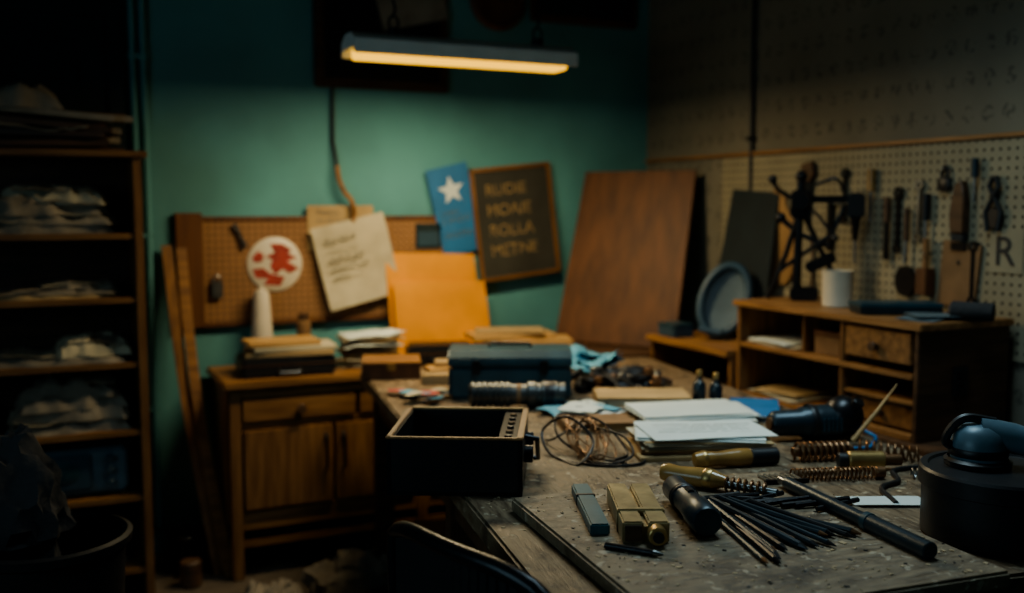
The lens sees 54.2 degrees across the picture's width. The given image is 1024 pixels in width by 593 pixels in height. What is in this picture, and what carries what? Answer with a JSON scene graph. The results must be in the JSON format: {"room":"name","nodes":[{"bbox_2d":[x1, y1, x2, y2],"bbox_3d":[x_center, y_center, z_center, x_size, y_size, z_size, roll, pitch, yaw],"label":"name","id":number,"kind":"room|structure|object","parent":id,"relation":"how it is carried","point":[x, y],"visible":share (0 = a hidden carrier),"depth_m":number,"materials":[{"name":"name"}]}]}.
{"room":"workshop","nodes":[
{"label":"workshop","id":0,"kind":"room"},
{"bbox_2d":[125,530,387,592],"bbox_3d":[-0.188,1.319,1.832,4.700,0.100,5.650,-2,6,-25],"label":"floor","id":1,"kind":"structure","parent":0,"point":[266,564],"depth_m":3.98,"materials":[{"name":"wood"}]},
{"bbox_2d":[0,512,132,592],"bbox_3d":[-1.125,0.893,2.457,0.384,0.635,0.384,-2,6,-25],"label":"waste bin","id":2,"kind":"object","parent":1,"relation":"on","point":[93,552],"visible":0.8,"depth_m":2.34,"materials":[{"name":"black plastic"}]},
{"bbox_2d":[0,423,76,559],"bbox_3d":[-1.211,0.513,2.399,0.304,0.403,0.279,-2,6,-25],"label":"coat","id":3,"kind":"object","parent":2,"relation":"in","point":[35,511],"visible":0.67,"depth_m":2.35,"materials":[{"name":"fabric"}]},
{"bbox_2d":[0,148,154,592],"bbox_3d":[-1.837,0.304,3.502,1.075,1.620,0.355,-2,6,-25],"label":"bookshelf","id":4,"kind":"object","parent":1,"relation":"on","point":[26,260],"visible":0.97,"depth_m":3.67,"materials":[{"name":"brown wood"}]},
{"bbox_2d":[0,184,121,233],"bbox_3d":[-1.657,-0.309,3.516,0.547,0.172,0.290,-2,6,-25],"label":"pile","id":5,"kind":"object","parent":4,"relation":"in","point":[24,209],"visible":1,"depth_m":3.45,"materials":[{"name":"grey fabric"}]},
{"bbox_2d":[0,279,122,300],"bbox_3d":[-1.657,-0.030,3.541,0.530,0.064,0.264,-2,6,-25],"label":"paper","id":6,"kind":"object","parent":4,"relation":"in","point":[69,288],"visible":1,"depth_m":3.50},
{"bbox_2d":[0,82,132,149],"bbox_3d":[-1.653,-0.619,3.468,0.632,0.235,0.275,-2,6,-25],"label":"pile","id":7,"kind":"object","parent":4,"relation":"on","point":[20,103],"visible":0.99,"depth_m":3.43,"materials":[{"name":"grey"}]},
{"bbox_2d":[0,331,133,368],"bbox_3d":[-1.614,0.183,3.562,0.499,0.098,0.244,-2,6,-25],"label":"crumpled paper","id":8,"kind":"object","parent":4,"relation":"in","point":[102,347],"visible":1,"depth_m":3.52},
{"bbox_2d":[5,373,131,436],"bbox_3d":[-1.605,0.377,3.602,0.439,0.194,0.275,-2,6,-25],"label":"pile","id":9,"kind":"object","parent":4,"relation":"in","point":[56,404],"visible":0.96,"depth_m":3.52,"materials":[{"name":"grey fabric"}]},
{"bbox_2d":[41,437,127,495],"bbox_3d":[-1.587,0.623,3.639,0.340,0.175,0.252,-2,6,-25],"label":"crate","id":10,"kind":"object","parent":4,"relation":"in","point":[98,465],"visible":0.66,"depth_m":3.57,"materials":[{"name":"blue plastic"}]},
{"bbox_2d":[172,530,201,588],"bbox_3d":[-1.242,1.006,3.836,0.100,0.160,0.230,-2,6,-25],"label":"tin","id":11,"kind":"object","parent":1,"relation":"on","point":[187,564],"visible":1,"depth_m":3.84,"materials":[{"name":"black metal"}]},
{"bbox_2d":[161,245,230,577],"bbox_3d":[-1.238,0.441,3.933,0.099,1.277,0.408,-5,7,-42],"label":"leaning slats","id":12,"kind":"object","parent":1,"relation":"on","point":[193,410],"visible":0.98,"depth_m":3.93,"materials":[{"name":"orange wood"}]},
{"bbox_2d":[245,578,301,592],"bbox_3d":[-0.863,1.060,3.514,0.280,0.111,0.234,-2,6,-25],"label":"rag","id":13,"kind":"object","parent":1,"relation":"on","point":[282,585],"visible":1,"depth_m":3.52,"materials":[{"name":"brown fabric"}]},
{"bbox_2d":[206,358,444,581],"bbox_3d":[-0.468,0.661,4.263,1.530,0.770,0.457,-2,6,-25],"label":"sideboard","id":14,"kind":"object","parent":1,"relation":"on","point":[289,450],"visible":0.41,"depth_m":3.89,"materials":[{"name":"orange wood"}]},
{"bbox_2d":[251,286,272,337],"bbox_3d":[-1.035,0.120,4.141,0.104,0.330,0.104,-2,6,-25],"label":"thread cone","id":15,"kind":"object","parent":14,"relation":"on","point":[261,310],"visible":0.59,"depth_m":4.10,"materials":[{"name":"beige fabric"}]},
{"bbox_2d":[235,352,336,378],"bbox_3d":[-0.897,0.264,3.963,0.364,0.075,0.246,-2,6,-22],"label":"box","id":16,"kind":"object","parent":14,"relation":"on","point":[248,368],"visible":0.88,"depth_m":3.87,"materials":[{"name":"black plastic"}]},
{"bbox_2d":[241,335,336,357],"bbox_3d":[-0.886,0.196,3.968,0.354,0.058,0.223,-2,6,-20],"label":"book stack","id":17,"kind":"object","parent":16,"relation":"on","point":[297,345],"visible":1,"depth_m":3.90,"materials":[{"name":"beige paper"}]},
{"bbox_2d":[336,328,405,367],"bbox_3d":[-0.586,0.209,4.147,0.277,0.150,0.223,-1,5,-13],"label":"paper stack","id":18,"kind":"object","parent":14,"relation":"on","point":[355,344],"visible":0.88,"depth_m":4.10,"materials":[{"name":"beige paper"}]},
{"bbox_2d":[386,253,476,352],"bbox_3d":[-0.338,0.027,4.467,0.455,0.453,0.065,-2,6,-25],"label":"folder","id":19,"kind":"object","parent":14,"relation":"on","point":[409,266],"visible":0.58,"depth_m":4.46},
{"bbox_2d":[404,340,470,365],"bbox_3d":[-0.299,0.239,4.184,0.284,0.085,0.199,-1,5,-11],"label":"case","id":20,"kind":"object","parent":14,"relation":"on","point":[429,351],"visible":0.44,"depth_m":4.12,"materials":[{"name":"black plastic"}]},
{"bbox_2d":[393,281,489,353],"bbox_3d":[-0.303,0.092,4.444,0.455,0.328,0.054,-2,6,-25],"label":"board","id":21,"kind":"object","parent":14,"relation":"on","point":[426,310],"visible":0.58,"depth_m":4.43,"materials":[{"name":"orange cardboard"}]},
{"bbox_2d":[300,546,387,592],"bbox_3d":[-0.601,1.025,3.817,0.378,0.127,0.257,-2,6,-25],"label":"rag","id":22,"kind":"object","parent":1,"relation":"on","point":[351,570],"visible":0.87,"depth_m":3.76,"materials":[{"name":"fabric"}]},
{"bbox_2d":[386,521,550,592],"bbox_3d":[0.046,0.826,1.792,0.425,0.890,0.430,-4,7,-40],"label":"chair","id":23,"kind":"object","parent":1,"relation":"on","point":[420,559],"visible":1,"depth_m":1.63,"materials":[{"name":"black metal"}]},
{"bbox_2d":[573,342,650,357],"bbox_3d":[0.543,0.613,4.625,0.570,0.800,0.650,-2,6,-25],"label":"table","id":24,"kind":"object","parent":1,"relation":"on","point":[627,351],"visible":0.02,"depth_m":4.36,"materials":[{"name":"brown wood"}]},
{"bbox_2d":[556,170,696,347],"bbox_3d":[0.516,-0.180,4.574,0.592,0.788,0.250,3,6,31],"label":"wooden panel","id":25,"kind":"object","parent":24,"relation":"on","point":[627,266],"visible":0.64,"depth_m":4.56,"materials":[{"name":"brown wood"}]},
{"bbox_2d":[646,331,736,388],"bbox_3d":[0.871,0.616,4.098,0.420,0.890,0.560,-2,6,-25],"label":"base cabinet","id":26,"kind":"object","parent":1,"relation":"on","point":[700,351],"visible":0.1,"depth_m":4.21,"materials":[{"name":"orange wood"}]},
{"bbox_2d":[658,321,694,337],"bbox_3d":[0.681,0.137,4.154,0.104,0.055,0.124,-2,6,-25],"label":"tin","id":27,"kind":"object","parent":26,"relation":"on","point":[673,329],"visible":1,"depth_m":4.11,"materials":[{"name":"grey metal"}]},
{"bbox_2d":[696,261,752,337],"bbox_3d":[0.860,0.015,4.035,0.227,0.307,0.148,0,5,3],"label":"oval dish","id":28,"kind":"object","parent":26,"relation":"on","point":[716,313],"visible":0.88,"depth_m":4.07,"materials":[{"name":"ceramic"}]},
{"bbox_2d":[719,189,778,335],"bbox_3d":[0.960,-0.142,4.160,0.150,0.609,0.321,-2,6,-25],"label":"panel","id":29,"kind":"object","parent":26,"relation":"on","point":[749,239],"visible":0.56,"depth_m":4.13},
{"bbox_2d":[360,357,1023,592],"bbox_3d":[0.332,0.751,2.871,1.194,0.844,2.460,-1,5,-16],"label":"workbench","id":30,"kind":"object","parent":1,"relation":"on","point":[489,525],"depth_m":2.40,"materials":[{"name":"brown wood"}]},
{"bbox_2d":[361,354,420,379],"bbox_3d":[-0.449,0.262,3.722,0.216,0.064,0.211,-1,5,-7],"label":"box","id":31,"kind":"object","parent":30,"relation":"on","point":[380,366],"visible":1,"depth_m":3.63,"materials":[{"name":"brown wood"}]},
{"bbox_2d":[387,387,451,400],"bbox_3d":[-0.275,0.314,3.281,0.222,0.038,0.262,-2,6,-25],"label":"paper scraps","id":32,"kind":"object","parent":30,"relation":"on","point":[430,394],"visible":0.94,"depth_m":3.23,"materials":[{"name":"beige paper"}]},
{"bbox_2d":[421,372,448,384],"bbox_3d":[-0.262,0.290,3.560,0.122,0.036,0.070,0,5,-5],"label":"parcel","id":33,"kind":"object","parent":30,"relation":"on","point":[427,378],"visible":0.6,"depth_m":3.53,"materials":[{"name":"cardboard"}]},
{"bbox_2d":[385,406,539,496],"bbox_3d":[-0.101,0.355,2.333,0.331,0.130,0.334,0,5,3],"label":"instrument case","id":34,"kind":"object","parent":30,"relation":"on","point":[432,451],"visible":1,"depth_m":2.17,"materials":[{"name":"black plastic"}]},
{"bbox_2d":[448,342,571,398],"bbox_3d":[-0.006,0.239,3.339,0.404,0.178,0.212,0,5,0],"label":"toolbox","id":35,"kind":"object","parent":30,"relation":"on","point":[511,362],"visible":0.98,"depth_m":3.25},
{"bbox_2d":[464,327,572,345],"bbox_3d":[0.032,0.202,4.380,0.465,0.124,0.225,-1,5,-11],"label":"planks","id":36,"kind":"object","parent":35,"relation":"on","point":[534,335],"visible":0.6,"depth_m":4.31,"materials":[{"name":"brown wood"}]},
{"bbox_2d":[468,381,564,407],"bbox_3d":[0.015,0.305,3.120,0.300,0.085,0.085,0,5,0],"label":"lens","id":37,"kind":"object","parent":30,"relation":"on","point":[533,394],"visible":0.99,"depth_m":3.09,"materials":[{"name":"black metal"}]},
{"bbox_2d":[536,400,627,416],"bbox_3d":[0.209,0.340,3.017,0.248,0.033,0.249,-2,6,-25],"label":"paper scraps","id":38,"kind":"object","parent":30,"relation":"on","point":[585,406],"visible":0.8,"depth_m":3.00,"materials":[{"name":"paper"}]},
{"bbox_2d":[541,412,646,466],"bbox_3d":[0.186,0.356,2.539,0.201,0.096,0.338,-5,7,-41],"label":"wire tangle","id":39,"kind":"object","parent":30,"relation":"on","point":[590,424],"visible":0.99,"depth_m":2.53,"materials":[{"name":"brown metal"}]},
{"bbox_2d":[557,413,633,433],"bbox_3d":[0.238,0.360,2.847,0.200,0.026,0.130,-1,5,-7],"label":"ledger","id":40,"kind":"object","parent":30,"relation":"on","point":[617,422],"visible":0.66,"depth_m":2.81,"materials":[{"name":"beige paper"}]},
{"bbox_2d":[570,344,624,373],"bbox_3d":[0.277,0.228,3.738,0.308,0.108,0.261,-5,7,-45],"label":"rag","id":41,"kind":"object","parent":30,"relation":"on","point":[582,358],"visible":0.73,"depth_m":3.67,"materials":[{"name":"fabric"}]},
{"bbox_2d":[571,365,672,392],"bbox_3d":[0.363,0.279,3.462,0.397,0.077,0.216,-3,6,-33],"label":"pile","id":42,"kind":"object","parent":30,"relation":"on","point":[633,376],"visible":0.88,"depth_m":3.44,"materials":[{"name":"brown metal"}]},
{"bbox_2d":[593,388,692,405],"bbox_3d":[0.418,0.325,3.239,0.300,0.026,0.180,0,5,0],"label":"notebook","id":43,"kind":"object","parent":30,"relation":"on","point":[611,396],"visible":0.77,"depth_m":3.19,"materials":[{"name":"beige paper"}]},
{"bbox_2d":[624,399,764,422],"bbox_3d":[0.543,0.345,2.992,0.386,0.026,0.264,-1,5,-7],"label":"paper sheets","id":44,"kind":"object","parent":30,"relation":"on","point":[709,409],"visible":0.94,"depth_m":2.96,"materials":[{"name":"paper"}]},
{"bbox_2d":[620,419,778,461],"bbox_3d":[0.480,0.369,2.593,0.373,0.055,0.257,0,5,-3],"label":"stack","id":45,"kind":"object","parent":30,"relation":"on","point":[651,441],"visible":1,"depth_m":2.51,"materials":[{"name":"beige paper"}]},
{"bbox_2d":[692,369,721,399],"bbox_3d":[0.628,0.288,3.212,0.096,0.105,0.042,0,5,-3],"label":"bottles","id":46,"kind":"object","parent":30,"relation":"on","point":[699,387],"visible":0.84,"depth_m":3.20,"materials":[{"name":"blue glass"}]},
{"bbox_2d":[729,397,779,421],"bbox_3d":[0.740,0.345,3.059,0.150,0.018,0.270,1,5,13],"label":"book","id":47,"kind":"object","parent":30,"relation":"on","point":[763,407],"visible":0.41,"depth_m":3.09,"materials":[{"name":"paper"}]},
{"bbox_2d":[512,471,1009,592],"bbox_3d":[0.411,0.448,1.857,0.640,0.032,0.670,-2,6,-19],"label":"cutting board","id":48,"kind":"object","parent":30,"relation":"on","point":[690,562],"visible":0.56,"depth_m":1.69,"materials":[{"name":"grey wood"}]},
{"bbox_2d":[572,484,609,535],"bbox_3d":[0.152,0.413,1.957,0.038,0.023,0.270,0,5,-4],"label":"bar","id":49,"kind":"object","parent":48,"relation":"on","point":[596,522],"visible":1,"depth_m":1.91,"materials":[{"name":"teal metal"}]},
{"bbox_2d":[604,542,663,556],"bbox_3d":[0.211,0.439,1.732,0.106,0.012,0.012,3,6,27],"label":"pencil","id":50,"kind":"object","parent":48,"relation":"on","point":[608,545],"visible":1,"depth_m":1.73,"materials":[{"name":"black metal"}]},
{"bbox_2d":[607,483,668,545],"bbox_3d":[0.237,0.409,1.889,0.088,0.043,0.280,0,5,-1],"label":"block","id":51,"kind":"object","parent":48,"relation":"on","point":[638,516],"visible":1,"depth_m":1.83,"materials":[{"name":"gold metal"}]},
{"bbox_2d":[662,475,722,536],"bbox_3d":[0.341,0.397,1.924,0.060,0.060,0.240,-1,5,-6],"label":"flashlight","id":52,"kind":"object","parent":48,"relation":"on","point":[702,517],"visible":1,"depth_m":1.84,"materials":[{"name":"black plastic"}]},
{"bbox_2d":[659,463,778,495],"bbox_3d":[0.434,0.389,2.111,0.258,0.047,0.045,3,6,33],"label":"screwdriver","id":53,"kind":"object","parent":48,"relation":"on","point":[699,477],"visible":0.82,"depth_m":2.10,"materials":[{"name":"gold metal"}]},
{"bbox_2d":[702,490,861,563],"bbox_3d":[0.555,0.416,1.886,0.340,0.030,0.396,-1,5,-10],"label":"metal rods","id":54,"kind":"object","parent":48,"relation":"on","point":[753,515],"visible":0.89,"depth_m":1.85,"materials":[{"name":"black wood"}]},
{"bbox_2d":[777,476,937,559],"bbox_3d":[0.641,0.413,1.920,0.035,0.035,0.469,-2,5,-18],"label":"rod","id":55,"kind":"object","parent":48,"relation":"on","point":[907,540],"visible":1,"depth_m":1.83,"materials":[{"name":"grey metal"}]},
{"bbox_2d":[766,395,877,449],"bbox_3d":[0.846,0.332,2.663,0.305,0.121,0.201,-1,5,-10],"label":"grinder","id":56,"kind":"object","parent":30,"relation":"on","point":[841,415],"visible":0.88,"depth_m":2.67,"materials":[{"name":"black metal"}]},
{"bbox_2d":[791,440,853,461],"bbox_3d":[0.769,0.382,2.478,0.157,0.049,0.050,-1,5,-8],"label":"coil spring","id":57,"kind":"object","parent":30,"relation":"on","point":[806,452],"visible":0.88,"depth_m":2.46,"materials":[{"name":"brown metal"}]},
{"bbox_2d":[789,466,885,480],"bbox_3d":[0.750,0.408,2.304,0.224,0.031,0.032,-1,5,-6],"label":"coil spring","id":58,"kind":"object","parent":30,"relation":"on","point":[878,471],"visible":0.94,"depth_m":2.30,"materials":[{"name":"brown metal"}]},
{"bbox_2d":[836,451,902,468],"bbox_3d":[0.856,0.392,2.396,0.154,0.044,0.044,0,5,-1],"label":"brass fitting","id":59,"kind":"object","parent":30,"relation":"on","point":[849,458],"visible":0.87,"depth_m":2.38,"materials":[{"name":"brown metal"}]},
{"bbox_2d":[835,496,919,505],"bbox_3d":[0.786,0.434,2.125,0.180,0.004,0.065,0,5,0],"label":"note","id":60,"kind":"object","parent":30,"relation":"on","point":[864,500],"visible":0.68,"depth_m":2.12,"materials":[{"name":"white paper"}]},
{"bbox_2d":[857,439,921,462],"bbox_3d":[0.939,0.384,2.491,0.156,0.044,0.044,3,6,28],"label":"coil spring","id":61,"kind":"object","parent":30,"relation":"on","point":[916,452],"visible":0.72,"depth_m":2.48,"materials":[{"name":"brown metal"}]},
{"bbox_2d":[879,465,917,503],"bbox_3d":[0.982,0.423,2.232,0.325,0.012,0.333,1,5,12],"label":"power cable","id":62,"kind":"object","parent":30,"relation":"on","point":[893,471],"visible":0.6,"depth_m":2.26,"materials":[{"name":"black plastic"}]},
{"bbox_2d":[918,450,1023,559],"bbox_3d":[0.932,0.392,1.913,0.292,0.133,0.292,-2,6,-25],"label":"round tin","id":63,"kind":"object","parent":30,"relation":"on","point":[982,513],"visible":0.77,"depth_m":1.82,"materials":[{"name":"black metal"}]},
{"bbox_2d":[941,413,1023,472],"bbox_3d":[0.947,0.276,1.935,0.228,0.101,0.124,0,5,5],"label":"orbital sander","id":64,"kind":"object","parent":63,"relation":"on","point":[975,442],"visible":1,"depth_m":1.90,"materials":[{"name":"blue plastic"}]},
{"bbox_2d":[862,432,946,455],"bbox_3d":[1.289,0.779,3.187,0.440,0.730,1.435,-2,6,-25],"label":"desk","id":65,"kind":"object","parent":1,"relation":"on","point":[928,447],"visible":0.02,"depth_m":2.94,"materials":[{"name":"brown wood"}]},
{"bbox_2d":[733,296,1013,443],"bbox_3d":[1.170,0.216,3.387,0.405,0.355,0.880,-2,6,-25],"label":"hutch","id":66,"kind":"object","parent":65,"relation":"on","point":[942,371],"visible":0.82,"depth_m":3.08,"materials":[{"name":"orange wood"}]},
{"bbox_2d":[747,334,801,348],"bbox_3d":[1.010,0.162,3.590,0.218,0.022,0.273,-2,6,-25],"label":"papers","id":67,"kind":"object","parent":66,"relation":"in","point":[793,341],"visible":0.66,"depth_m":3.57,"materials":[{"name":"paper"}]},
{"bbox_2d":[748,384,834,402],"bbox_3d":[1.015,0.344,3.609,0.229,0.021,0.273,-2,6,-25],"label":"papers","id":68,"kind":"object","parent":66,"relation":"in","point":[791,393],"visible":0.98,"depth_m":3.56,"materials":[{"name":"paper"}]},
{"bbox_2d":[765,170,864,300],"bbox_3d":[1.099,-0.220,3.624,0.334,0.472,0.142,3,6,28],"label":"stand","id":69,"kind":"object","parent":66,"relation":"on","point":[801,199],"visible":1,"depth_m":3.61,"materials":[{"name":"black metal"}]},
{"bbox_2d":[814,328,839,356],"bbox_3d":[1.095,0.154,3.358,0.104,0.080,0.124,-2,6,-25],"label":"box","id":70,"kind":"object","parent":66,"relation":"on","point":[827,341],"visible":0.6,"depth_m":3.34,"materials":[{"name":"brown wood"}]},
{"bbox_2d":[821,269,853,307],"bbox_3d":[1.107,-0.029,3.438,0.113,0.124,0.145,-2,6,-25],"label":"enamel mug","id":71,"kind":"object","parent":66,"relation":"on","point":[837,285],"visible":0.98,"depth_m":3.38,"materials":[{"name":"ceramic"}]},
{"bbox_2d":[848,300,943,314],"bbox_3d":[1.233,0.036,3.217,0.264,0.036,0.124,0,5,0],"label":"roll","id":72,"kind":"object","parent":66,"relation":"on","point":[863,307],"visible":0.97,"depth_m":3.16,"materials":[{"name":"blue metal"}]},
{"bbox_2d":[896,312,960,321],"bbox_3d":[1.280,0.062,3.042,0.236,0.016,0.200,0,5,5],"label":"loose letters","id":73,"kind":"object","parent":66,"relation":"on","point":[913,316],"visible":0.89,"depth_m":3.02,"materials":[{"name":"blue paper"}]},
{"bbox_2d":[947,301,995,321],"bbox_3d":[1.385,0.042,3.021,0.141,0.058,0.118,4,6,35],"label":"roll","id":74,"kind":"object","parent":66,"relation":"on","point":[972,311],"visible":0.95,"depth_m":2.97,"materials":[{"name":"fabric"}]},
{"bbox_2d":[121,0,648,553],"bbox_3d":[-1.329,-0.297,4.142,4.700,2.700,0.150,-2,6,-25],"label":"wall","id":75,"kind":"structure","parent":0,"point":[240,124],"depth_m":4.26,"materials":[{"name":"teal paint"}]},
{"bbox_2d":[0,9,108,148],"bbox_3d":[-2.016,0.016,3.737,0.990,2.150,0.048,-2,6,-25],"label":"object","id":76,"kind":"structure","parent":75,"relation":"in","point":[65,54],"depth_m":3.78,"materials":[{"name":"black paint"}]},
{"bbox_2d":[0,0,125,149],"bbox_3d":[-2.012,-0.258,3.715,1.100,2.700,0.048,-2,6,-25],"label":"trim","id":77,"kind":"structure","parent":75,"relation":"attached to","point":[110,10],"depth_m":3.84,"materials":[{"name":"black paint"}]},
{"bbox_2d":[126,0,161,527],"bbox_3d":[-1.466,-0.336,3.970,0.080,2.570,0.037,-2,6,-25],"label":"conduit pipes","id":78,"kind":"object","parent":75,"relation":"attached to","point":[131,55],"visible":0.56,"depth_m":3.95,"materials":[{"name":"metal"}]},
{"bbox_2d":[170,504,444,552],"bbox_3d":[-0.369,0.966,4.612,2.300,0.100,0.019,-2,6,-25],"label":"baseboard","id":79,"kind":"structure","parent":75,"relation":"attached to","point":[317,525],"depth_m":4.35,"materials":[{"name":"brown wood"}]},
{"bbox_2d":[174,213,443,328],"bbox_3d":[-0.826,-0.124,4.292,1.175,0.470,0.030,-2,6,-25],"label":"pegboard","id":80,"kind":"object","parent":75,"relation":"attached to","point":[213,247],"visible":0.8,"depth_m":4.16,"materials":[{"name":"brown wood"}]},
{"bbox_2d":[247,237,301,290],"bbox_3d":[-0.995,-0.136,4.197,0.230,0.230,0.010,-2,6,-25],"label":"round sign","id":81,"kind":"object","parent":80,"relation":"attached to","point":[273,263],"visible":1,"depth_m":4.19,"materials":[{"name":"paper"}]},
{"bbox_2d":[307,205,372,249],"bbox_3d":[-0.737,-0.296,4.303,0.290,0.190,0.005,-2,6,-25],"label":"notice sheet","id":82,"kind":"object","parent":80,"relation":"attached to","point":[317,215],"visible":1,"depth_m":4.28,"materials":[{"name":"beige paper"}]},
{"bbox_2d":[317,209,349,222],"bbox_3d":[-0.758,-0.344,4.287,0.162,0.060,0.002,-2,6,-25],"label":"print","id":83,"kind":"object","parent":82,"relation":"attached to","point":[323,215],"depth_m":4.28},
{"bbox_2d":[310,212,396,311],"bbox_3d":[-0.666,-0.152,4.308,0.402,0.424,0.032,-3,6,-26],"label":"notice sheet","id":84,"kind":"object","parent":80,"relation":"attached to","point":[352,258],"visible":1,"depth_m":4.31,"materials":[{"name":"beige paper"}]},
{"bbox_2d":[416,223,440,247],"bbox_3d":[-0.374,-0.272,4.475,0.120,0.110,0.006,-2,6,-25],"label":"photo","id":85,"kind":"object","parent":80,"relation":"attached to","point":[428,235],"visible":1,"depth_m":4.47,"materials":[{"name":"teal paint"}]},
{"bbox_2d":[425,162,476,253],"bbox_3d":[-0.256,-0.391,4.519,0.285,0.434,0.006,-2,6,-25],"label":"poster","id":86,"kind":"object","parent":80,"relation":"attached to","point":[449,186],"visible":1,"depth_m":4.51,"materials":[{"name":"blue paper"}]},
{"bbox_2d":[441,209,472,238],"bbox_3d":[-0.247,-0.333,4.526,0.138,0.126,0.002,-16,11,-23],"label":"print","id":87,"kind":"object","parent":86,"relation":"attached to","point":[455,223],"depth_m":4.53,"materials":[{"name":"blue paper"}]},
{"bbox_2d":[330,87,355,222],"bbox_3d":[-0.721,-0.782,4.248,0.105,0.952,0.044,0,5,-1],"label":"cord","id":88,"kind":"object","parent":75,"relation":"hanging from","point":[346,194],"visible":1,"depth_m":4.26,"materials":[{"name":"black plastic"}]},
{"bbox_2d":[313,0,448,92],"bbox_3d":[-0.559,-1.216,4.313,0.600,0.640,0.038,-2,6,-25],"label":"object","id":89,"kind":"object","parent":75,"relation":"attached to","point":[332,19],"visible":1,"depth_m":4.29,"materials":[{"name":"brown wood"}]},
{"bbox_2d":[469,0,524,30],"bbox_3d":[-0.065,-1.346,4.532,0.280,0.280,0.040,-2,6,-25],"label":"round clock","id":90,"kind":"object","parent":75,"relation":"attached to","point":[497,15],"visible":1,"depth_m":4.53,"materials":[{"name":"brown wood"}]},
{"bbox_2d":[468,162,560,282],"bbox_3d":[0.017,-0.347,4.635,0.462,0.560,0.038,-2,6,-25],"label":"chalkboard","id":91,"kind":"object","parent":75,"relation":"attached to","point":[513,207],"visible":1,"depth_m":4.63,"materials":[{"name":"stone"}]},
{"bbox_2d":[530,0,635,29],"bbox_3d":[0.342,-1.423,4.719,0.560,0.280,0.033,-2,6,-25],"label":"picture frame","id":92,"kind":"object","parent":75,"relation":"attached to","point":[620,14],"visible":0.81,"depth_m":4.72,"materials":[{"name":"brown wood"}]},
{"bbox_2d":[647,0,1023,425],"bbox_3d":[1.902,-0.153,2.566,0.180,2.700,5.450,-2,6,-25],"label":"wall","id":93,"kind":"structure","parent":0,"point":[828,72],"depth_m":3.85,"materials":[{"name":"paint"}]},
{"bbox_2d":[746,0,756,190],"bbox_3d":[1.004,-0.823,4.184,0.024,1.640,0.040,-2,6,-25],"label":"cable conduit","id":94,"kind":"object","parent":93,"relation":"attached to","point":[750,138],"visible":0.6,"depth_m":4.18,"materials":[{"name":"black plastic"}]},
{"bbox_2d":[645,131,1023,162],"bbox_3d":[1.782,-0.451,2.560,0.019,0.015,5.290,-2,6,-25],"label":"trim","id":95,"kind":"structure","parent":93,"relation":"attached to","point":[1018,133],"depth_m":3.65,"materials":[{"name":"orange wood"}]},
{"bbox_2d":[721,138,1023,362],"bbox_3d":[1.440,-0.165,3.329,0.012,0.685,2.420,-2,6,-25],"label":"pegboard","id":96,"kind":"object","parent":93,"relation":"attached to","point":[899,166],"visible":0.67,"depth_m":3.49,"materials":[{"name":"beige wood"}]},
{"bbox_2d":[769,188,793,284],"bbox_3d":[1.081,-0.248,4.057,0.018,0.399,0.219,-2,6,-25],"label":"board","id":97,"kind":"object","parent":96,"relation":"attached to","point":[782,232],"visible":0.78,"depth_m":4.03,"materials":[{"name":"brown wood"}]},
{"bbox_2d":[883,197,891,259],"bbox_3d":[1.322,-0.240,3.522,0.032,0.220,0.024,-2,6,-25],"label":"file","id":98,"kind":"object","parent":96,"relation":"hanging from","point":[887,200],"visible":1,"depth_m":3.51,"materials":[{"name":"black metal"}]},
{"bbox_2d":[892,187,903,252],"bbox_3d":[1.345,-0.267,3.486,0.020,0.230,0.040,-2,6,-25],"label":"wrench","id":99,"kind":"object","parent":96,"relation":"hanging from","point":[896,192],"visible":1,"depth_m":3.48,"materials":[{"name":"black metal"}]},
{"bbox_2d":[894,208,914,296],"bbox_3d":[1.359,-0.151,3.448,0.035,0.304,0.094,-2,6,-25],"label":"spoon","id":100,"kind":"object","parent":96,"relation":"hanging from","point":[904,280],"visible":0.99,"depth_m":3.44,"materials":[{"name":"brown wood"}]},
{"bbox_2d":[913,180,923,240],"bbox_3d":[1.383,-0.293,3.402,0.020,0.207,0.036,-2,6,-25],"label":"wrench","id":101,"kind":"object","parent":96,"relation":"hanging from","point":[916,184],"visible":1,"depth_m":3.40,"materials":[{"name":"grey metal"}]},
{"bbox_2d":[915,238,934,295],"bbox_3d":[1.392,-0.100,3.363,0.050,0.190,0.050,-2,6,-25],"label":"mallet","id":102,"kind":"object","parent":96,"relation":"hanging from","point":[924,276],"visible":1,"depth_m":3.35,"materials":[{"name":"brown wood"}]},
{"bbox_2d":[949,181,968,240],"bbox_3d":[1.448,-0.277,3.240,0.030,0.194,0.059,-2,6,-25],"label":"brush","id":103,"kind":"object","parent":96,"relation":"hanging from","point":[959,208],"visible":1,"depth_m":3.22,"materials":[{"name":"brown wood"}]},
{"bbox_2d":[936,240,982,305],"bbox_3d":[1.456,-0.069,3.262,0.018,0.229,0.171,-2,6,-25],"label":"clipboard","id":104,"kind":"object","parent":96,"relation":"hanging from","point":[954,278],"visible":0.91,"depth_m":3.26,"materials":[{"name":"brown wood"}]},
{"bbox_2d":[983,175,1002,231],"bbox_3d":[1.507,-0.291,3.128,0.025,0.175,0.072,-2,6,-25],"label":"pincers","id":105,"kind":"object","parent":96,"relation":"hanging from","point":[992,217],"visible":1,"depth_m":3.12,"materials":[{"name":"black metal"}]},
{"bbox_2d":[989,228,1023,273],"bbox_3d":[1.534,-0.142,3.104,0.005,0.140,0.120,-2,6,-25],"label":"stencilled letter","id":106,"kind":"object","parent":96,"relation":"attached to","point":[1006,245],"visible":1,"depth_m":3.10,"materials":[{"name":"paper"}]},
{"bbox_3d":[-0.188,-1.469,1.579,4.700,0.100,5.650,-2,6,-25],"label":"ceiling","id":107,"kind":"structure","parent":0,"visible":0},
{"bbox_2d":[341,0,577,72],"bbox_3d":[-0.177,-1.215,3.573,0.850,0.767,0.170,-2,6,-25],"label":"lamp","id":108,"kind":"object","parent":107,"relation":"hanging from","point":[391,47],"visible":1,"depth_m":3.53,"materials":[{"name":"metal"}]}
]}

